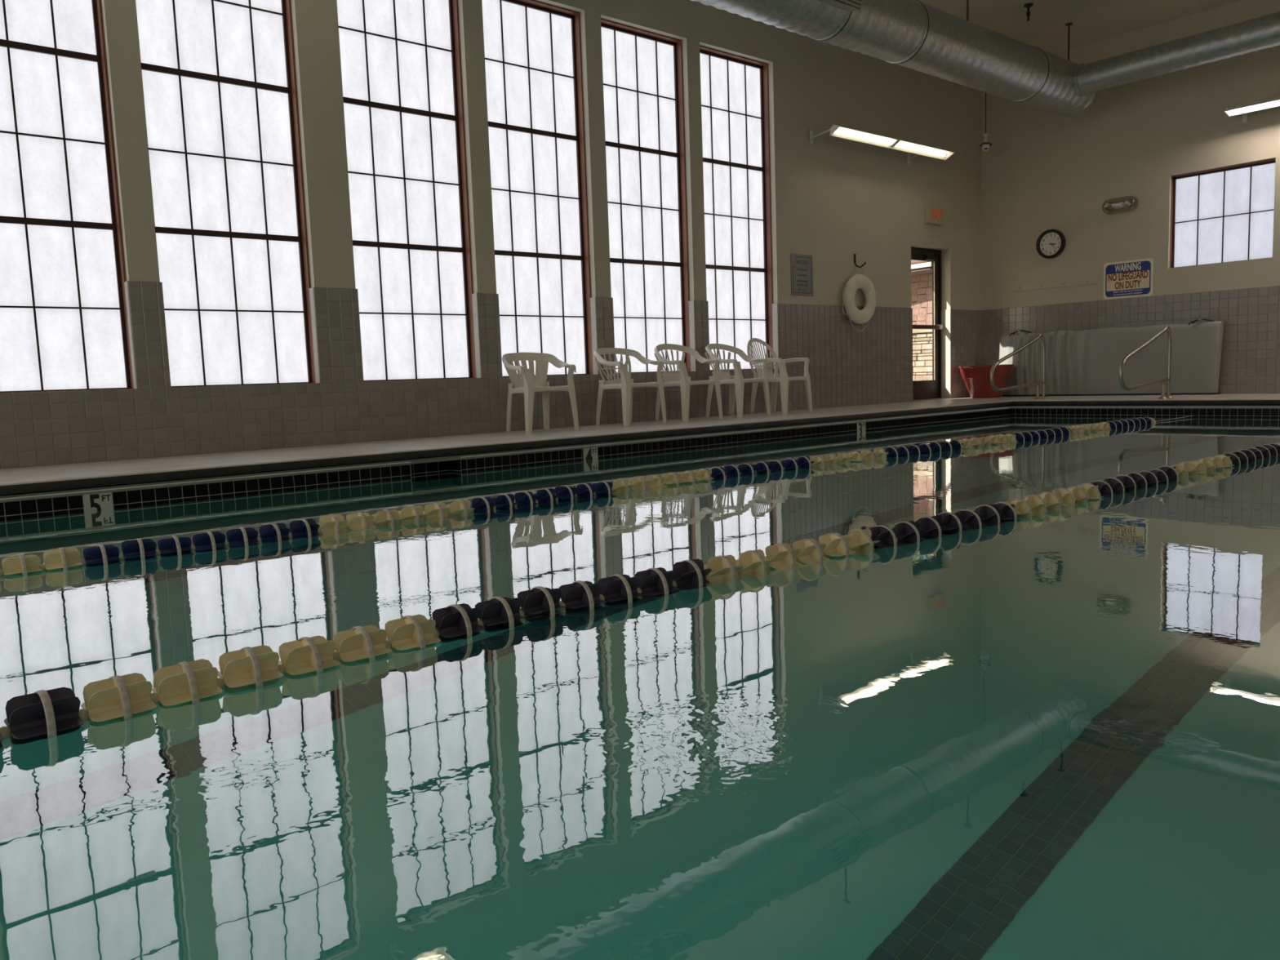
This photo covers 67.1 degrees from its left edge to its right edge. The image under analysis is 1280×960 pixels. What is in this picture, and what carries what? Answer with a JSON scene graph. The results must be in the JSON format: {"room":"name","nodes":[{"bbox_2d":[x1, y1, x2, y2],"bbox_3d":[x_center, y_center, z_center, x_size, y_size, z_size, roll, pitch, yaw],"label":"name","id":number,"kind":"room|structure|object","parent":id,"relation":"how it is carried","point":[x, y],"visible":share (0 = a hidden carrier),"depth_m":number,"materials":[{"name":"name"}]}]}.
{"room":"indoor swimming pool","nodes":[
{"label":"indoor swimming pool","id":0,"kind":"room"},
{"bbox_2d":[0,0,982,468],"bbox_3d":[-1.997,-2.731,8.849,19.515,5.255,0.281,-7,8,-40],"label":"wall","id":1,"kind":"structure","parent":0,"point":[833,199],"depth_m":10.06,"materials":[{"name":"paint"}]},
{"bbox_2d":[0,0,133,392],"bbox_3d":[-4.407,-2.463,6.816,1.210,3.666,0.137,-7,8,-40],"label":"window","id":2,"kind":"structure","parent":1,"relation":"in","point":[64,323],"depth_m":7.03,"materials":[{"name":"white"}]},
{"bbox_2d":[135,0,315,387],"bbox_3d":[-3.329,-2.598,7.734,1.205,3.666,0.137,-7,8,-40],"label":"window","id":3,"kind":"structure","parent":1,"relation":"in","point":[220,90],"depth_m":7.79,"materials":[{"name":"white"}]},
{"bbox_2d":[337,0,476,381],"bbox_3d":[-2.132,-2.748,8.753,1.215,3.666,0.137,-7,8,-40],"label":"window","id":4,"kind":"structure","parent":1,"relation":"in","point":[401,60],"depth_m":8.81,"materials":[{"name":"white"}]},
{"bbox_2d":[481,0,593,377],"bbox_3d":[-1.051,-2.884,9.674,1.207,3.666,0.137,-7,8,-40],"label":"window","id":5,"kind":"structure","parent":1,"relation":"in","point":[532,48],"depth_m":9.73,"materials":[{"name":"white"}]},
{"bbox_2d":[600,17,690,373],"bbox_3d":[0.027,-3.019,10.592,1.210,3.666,0.137,-7,8,-40],"label":"window","id":6,"kind":"structure","parent":1,"relation":"in","point":[642,69],"depth_m":10.65,"materials":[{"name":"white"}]},
{"bbox_2d":[699,44,773,370],"bbox_3d":[1.103,-3.154,11.508,1.222,3.666,0.137,-7,8,-40],"label":"window","id":7,"kind":"structure","parent":1,"relation":"in","point":[735,97],"depth_m":11.58,"materials":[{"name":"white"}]},
{"bbox_2d":[790,253,813,296],"bbox_3d":[2.044,-2.584,12.164,0.425,0.515,0.010,-7,8,-40],"label":"notice sign","id":8,"kind":"object","parent":1,"relation":"attached to","point":[802,265],"visible":1,"depth_m":12.15,"materials":[{"name":"grey"}]},
{"bbox_2d":[842,266,875,331],"bbox_3d":[2.905,-2.409,12.825,0.720,0.865,0.124,-7,8,-40],"label":"life ring","id":9,"kind":"object","parent":1,"relation":"attached to","point":[856,282],"visible":1,"depth_m":12.77,"materials":[{"name":"plastic"}]},
{"bbox_2d":[853,253,866,267],"bbox_3d":[2.920,-2.912,12.808,0.160,0.195,0.040,1,7,25],"label":"ring hook","id":10,"kind":"object","parent":1,"relation":"attached to","point":[855,259],"visible":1,"depth_m":12.82,"materials":[{"name":"black metal"}]},
{"bbox_2d":[809,124,955,164],"bbox_3d":[3.217,-4.396,12.680,2.550,0.170,0.503,-7,8,-40],"label":"lamp","id":11,"kind":"object","parent":1,"relation":"attached to","point":[896,144],"visible":1,"depth_m":12.47,"materials":[{"name":"white plastic"}]},
{"bbox_2d":[911,247,949,401],"bbox_3d":[4.165,-2.284,14.214,0.994,2.206,0.280,-7,8,-40],"label":"door","id":12,"kind":"structure","parent":1,"relation":"in","point":[922,390],"depth_m":14.43,"materials":[{"name":"brown metal"}]},
{"bbox_2d":[924,204,944,225],"bbox_3d":[4.255,-3.820,13.933,0.400,0.250,0.072,-7,8,-40],"label":"exit sign","id":13,"kind":"object","parent":1,"relation":"attached to","point":[934,215],"visible":1,"depth_m":13.88,"materials":[{"name":"beige plastic"}]},
{"bbox_2d":[0,393,1279,481],"bbox_3d":[1.761,1.081,5.067,19.505,2.395,11.451,-7,8,-40],"label":"floor","id":14,"kind":"structure","parent":0,"point":[142,464],"depth_m":8.27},
{"bbox_2d":[502,352,578,433],"bbox_3d":[-0.981,-0.846,9.216,0.615,0.764,0.592,-6,7,-33],"label":"armchair","id":15,"kind":"object","parent":14,"relation":"on","point":[526,384],"visible":1,"depth_m":9.27,"materials":[{"name":"white plastic"}]},
{"bbox_2d":[593,347,666,426],"bbox_3d":[-0.137,-0.970,9.935,0.606,0.800,0.596,-7,8,-40],"label":"armchair","id":16,"kind":"object","parent":14,"relation":"on","point":[626,384],"visible":1,"depth_m":9.90,"materials":[{"name":"white plastic"}]},
{"bbox_2d":[0,398,1279,519],"bbox_3d":[0.772,0.975,5.069,16.931,2.138,6.919,-7,8,-40],"label":"pool","id":17,"kind":"object","parent":14,"relation":"in","point":[25,498],"visible":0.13,"depth_m":7.47,"materials":[{"name":"tile"}]},
{"bbox_2d":[0,416,1279,959],"bbox_3d":[0.783,1.285,5.102,16.727,2.350,6.715,-7,8,-40],"label":"pool water","id":18,"kind":"object","parent":17,"relation":"in","point":[1054,734],"visible":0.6,"depth_m":1.84,"materials":[{"name":"teal liquid"}]},
{"bbox_2d":[0,415,1193,576],"bbox_3d":[0.027,0.044,5.807,16.308,0.136,0.237,-7,8,-40],"label":"lane rope","id":19,"kind":"object","parent":18,"relation":"on","point":[61,557],"visible":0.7,"depth_m":4.96,"materials":[{"name":"beige"}]},
{"bbox_2d":[0,442,1279,741],"bbox_3d":[1.447,0.167,4.157,16.307,0.136,0.233,-7,8,-40],"label":"lane rope","id":20,"kind":"object","parent":18,"relation":"on","point":[49,712],"visible":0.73,"depth_m":2.64,"materials":[{"name":"beige"}]},
{"bbox_2d":[653,343,722,422],"bbox_3d":[0.479,-1.069,10.470,0.601,0.840,0.613,-7,8,-38],"label":"armchair","id":21,"kind":"object","parent":14,"relation":"on","point":[681,379],"visible":0.98,"depth_m":10.40,"materials":[{"name":"white plastic"}]},
{"bbox_2d":[705,343,770,417],"bbox_3d":[1.066,-1.142,10.970,0.601,0.840,0.613,-8,8,-44],"label":"armchair","id":22,"kind":"object","parent":14,"relation":"on","point":[736,382],"visible":0.91,"depth_m":10.96,"materials":[{"name":"white plastic"}]},
{"bbox_2d":[746,337,812,413],"bbox_3d":[1.616,-1.246,11.452,0.639,0.906,0.604,4,8,44],"label":"armchair","id":23,"kind":"object","parent":14,"relation":"on","point":[784,380],"visible":0.89,"depth_m":11.46,"materials":[{"name":"white plastic"}]},
{"bbox_2d":[958,364,1013,398],"bbox_3d":[5.135,-1.462,14.316,0.780,0.480,0.780,-7,8,-40],"label":"bucket","id":24,"kind":"object","parent":14,"relation":"on","point":[976,379],"visible":0.94,"depth_m":14.08,"materials":[{"name":"red plastic"}]},
{"bbox_2d":[990,333,1048,399],"bbox_3d":[4.892,-1.452,12.443,1.408,0.870,0.110,-7,8,-40],"label":"pool handrail","id":25,"kind":"object","parent":14,"relation":"on","point":[1042,383],"visible":1,"depth_m":12.62,"materials":[{"name":"metal"}]},
{"bbox_2d":[999,318,1224,396],"bbox_3d":[6.434,-1.673,13.482,0.196,0.983,3.030,-7,8,-40],"label":"mat","id":26,"kind":"object","parent":14,"relation":"on","point":[1085,362],"visible":0.91,"depth_m":13.30,"materials":[{"name":"grey plastic"}]},
{"bbox_2d":[1119,325,1173,399],"bbox_3d":[5.882,-1.356,11.201,1.408,0.870,0.110,-7,8,-40],"label":"pool handrail","id":27,"kind":"object","parent":14,"relation":"on","point":[1166,328],"visible":1,"depth_m":11.40,"materials":[{"name":"metal"}]},
{"bbox_2d":[918,0,1242,53],"bbox_3d":[1.557,-5.054,4.372,19.565,0.250,11.561,-7,8,-40],"label":"ceiling","id":28,"kind":"structure","parent":0,"point":[1092,20],"depth_m":12.27,"materials":[{"name":"beige paint"}]},
{"bbox_2d":[690,0,1097,116],"bbox_3d":[-1.015,-4.524,6.909,18.200,1.154,0.759,-7,8,-40],"label":"air duct","id":29,"kind":"object","parent":28,"relation":"hanging from","point":[916,35],"visible":0.98,"depth_m":10.25,"materials":[{"name":"metal"}]},
{"bbox_2d":[817,0,862,13],"bbox_3d":[1.811,-4.508,8.969,0.650,0.212,0.192,-7,8,-40],"label":"register","id":30,"kind":"object","parent":29,"relation":"attached to","point":[824,6],"depth_m":9.04,"materials":[{"name":"black metal"}]},
{"bbox_2d":[979,92,991,151],"bbox_3d":[4.997,-5.413,13.942,0.176,1.288,0.176,-7,8,-40],"label":"dome camera","id":31,"kind":"object","parent":28,"relation":"hanging from","point":[985,146],"visible":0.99,"depth_m":13.96,"materials":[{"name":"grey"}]},
{"bbox_2d":[979,142,991,146],"bbox_3d":[5.016,-4.878,13.998,0.176,0.044,0.176,-7,8,-40],"label":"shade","id":32,"kind":"object","parent":31,"relation":"hanging from","point":[986,144],"depth_m":13.96,"materials":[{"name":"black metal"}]},
{"bbox_2d":[1023,2,1033,21],"bbox_3d":[4.766,-5.736,11.841,0.110,0.190,0.110,-7,8,-40],"label":"sprinkler head","id":33,"kind":"object","parent":28,"relation":"attached to","point":[1027,6],"visible":1,"depth_m":11.82},
{"bbox_2d":[1073,11,1279,96],"bbox_3d":[8.396,-5.137,8.906,0.384,1.022,8.880,-7,8,-40],"label":"air duct","id":34,"kind":"object","parent":28,"relation":"hanging from","point":[1262,33],"visible":1,"depth_m":11.21,"materials":[{"name":"metal"}]},
{"bbox_2d":[981,0,1279,394],"bbox_3d":[8.952,-3.331,10.835,0.361,5.255,11.611,-7,8,-40],"label":"wall","id":35,"kind":"structure","parent":0,"point":[1042,171],"depth_m":13.10,"materials":[{"name":"paint"}]},
{"bbox_2d":[1035,229,1065,258],"bbox_3d":[5.962,-3.429,14.015,0.075,0.416,0.416,-7,8,-40],"label":"wall clock","id":36,"kind":"object","parent":35,"relation":"attached to","point":[1051,243],"visible":1,"depth_m":14.01,"materials":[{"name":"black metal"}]},
{"bbox_2d":[1013,276,1097,291],"bbox_3d":[6.008,-2.851,14.042,0.080,0.098,1.250,-7,8,-40],"label":"hook rail","id":37,"kind":"object","parent":35,"relation":"attached to","point":[1091,280],"visible":1,"depth_m":14.03,"materials":[{"name":"paint"}]},
{"bbox_2d":[1104,198,1133,212],"bbox_3d":[6.565,-3.767,13.220,0.122,0.210,0.460,-7,8,-40],"label":"emergency light","id":38,"kind":"object","parent":35,"relation":"attached to","point":[1123,204],"visible":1,"depth_m":13.24,"materials":[{"name":"beige"}]},
{"bbox_2d":[1102,257,1153,299],"bbox_3d":[6.715,-2.763,13.282,0.007,0.505,0.660,-7,8,-40],"label":"warning sign","id":39,"kind":"object","parent":35,"relation":"attached to","point":[1128,278],"visible":1,"depth_m":13.27,"materials":[{"name":"beige plastic"}]},
{"bbox_2d":[1169,158,1275,267],"bbox_3d":[7.506,-3.403,12.430,0.115,1.207,1.235,-7,8,-40],"label":"window","id":40,"kind":"structure","parent":35,"relation":"in","point":[1225,214],"depth_m":12.44,"materials":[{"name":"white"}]},
{"bbox_2d":[1223,96,1279,123],"bbox_3d":[8.108,-4.450,10.976,0.502,0.170,2.480,-7,8,-40],"label":"lamp","id":41,"kind":"object","parent":35,"relation":"attached to","point":[1242,109],"visible":1,"depth_m":11.62,"materials":[{"name":"white plastic"}]},
{"bbox_3d":[-0.114,-1.214,18.549,36.000,0.470,11.644,-7,8,-40],"label":"ground","id":42,"kind":"structure","parent":0,"visible":0},
{"bbox_2d":[911,261,932,381],"bbox_3d":[5.146,-2.961,19.342,0.470,3.205,5.100,-7,8,-40],"label":"wall","id":43,"kind":"structure","parent":42,"relation":"on","point":[922,285],"depth_m":18.69,"materials":[{"name":"brown stone"}]},
{"bbox_2d":[911,259,932,276],"bbox_3d":[4.437,-4.155,18.919,1.064,0.646,3.081,-7,8,-40],"label":"porch roof","id":44,"kind":"structure","parent":43,"relation":"attached to","point":[928,270],"depth_m":17.93,"materials":[{"name":"brown"}]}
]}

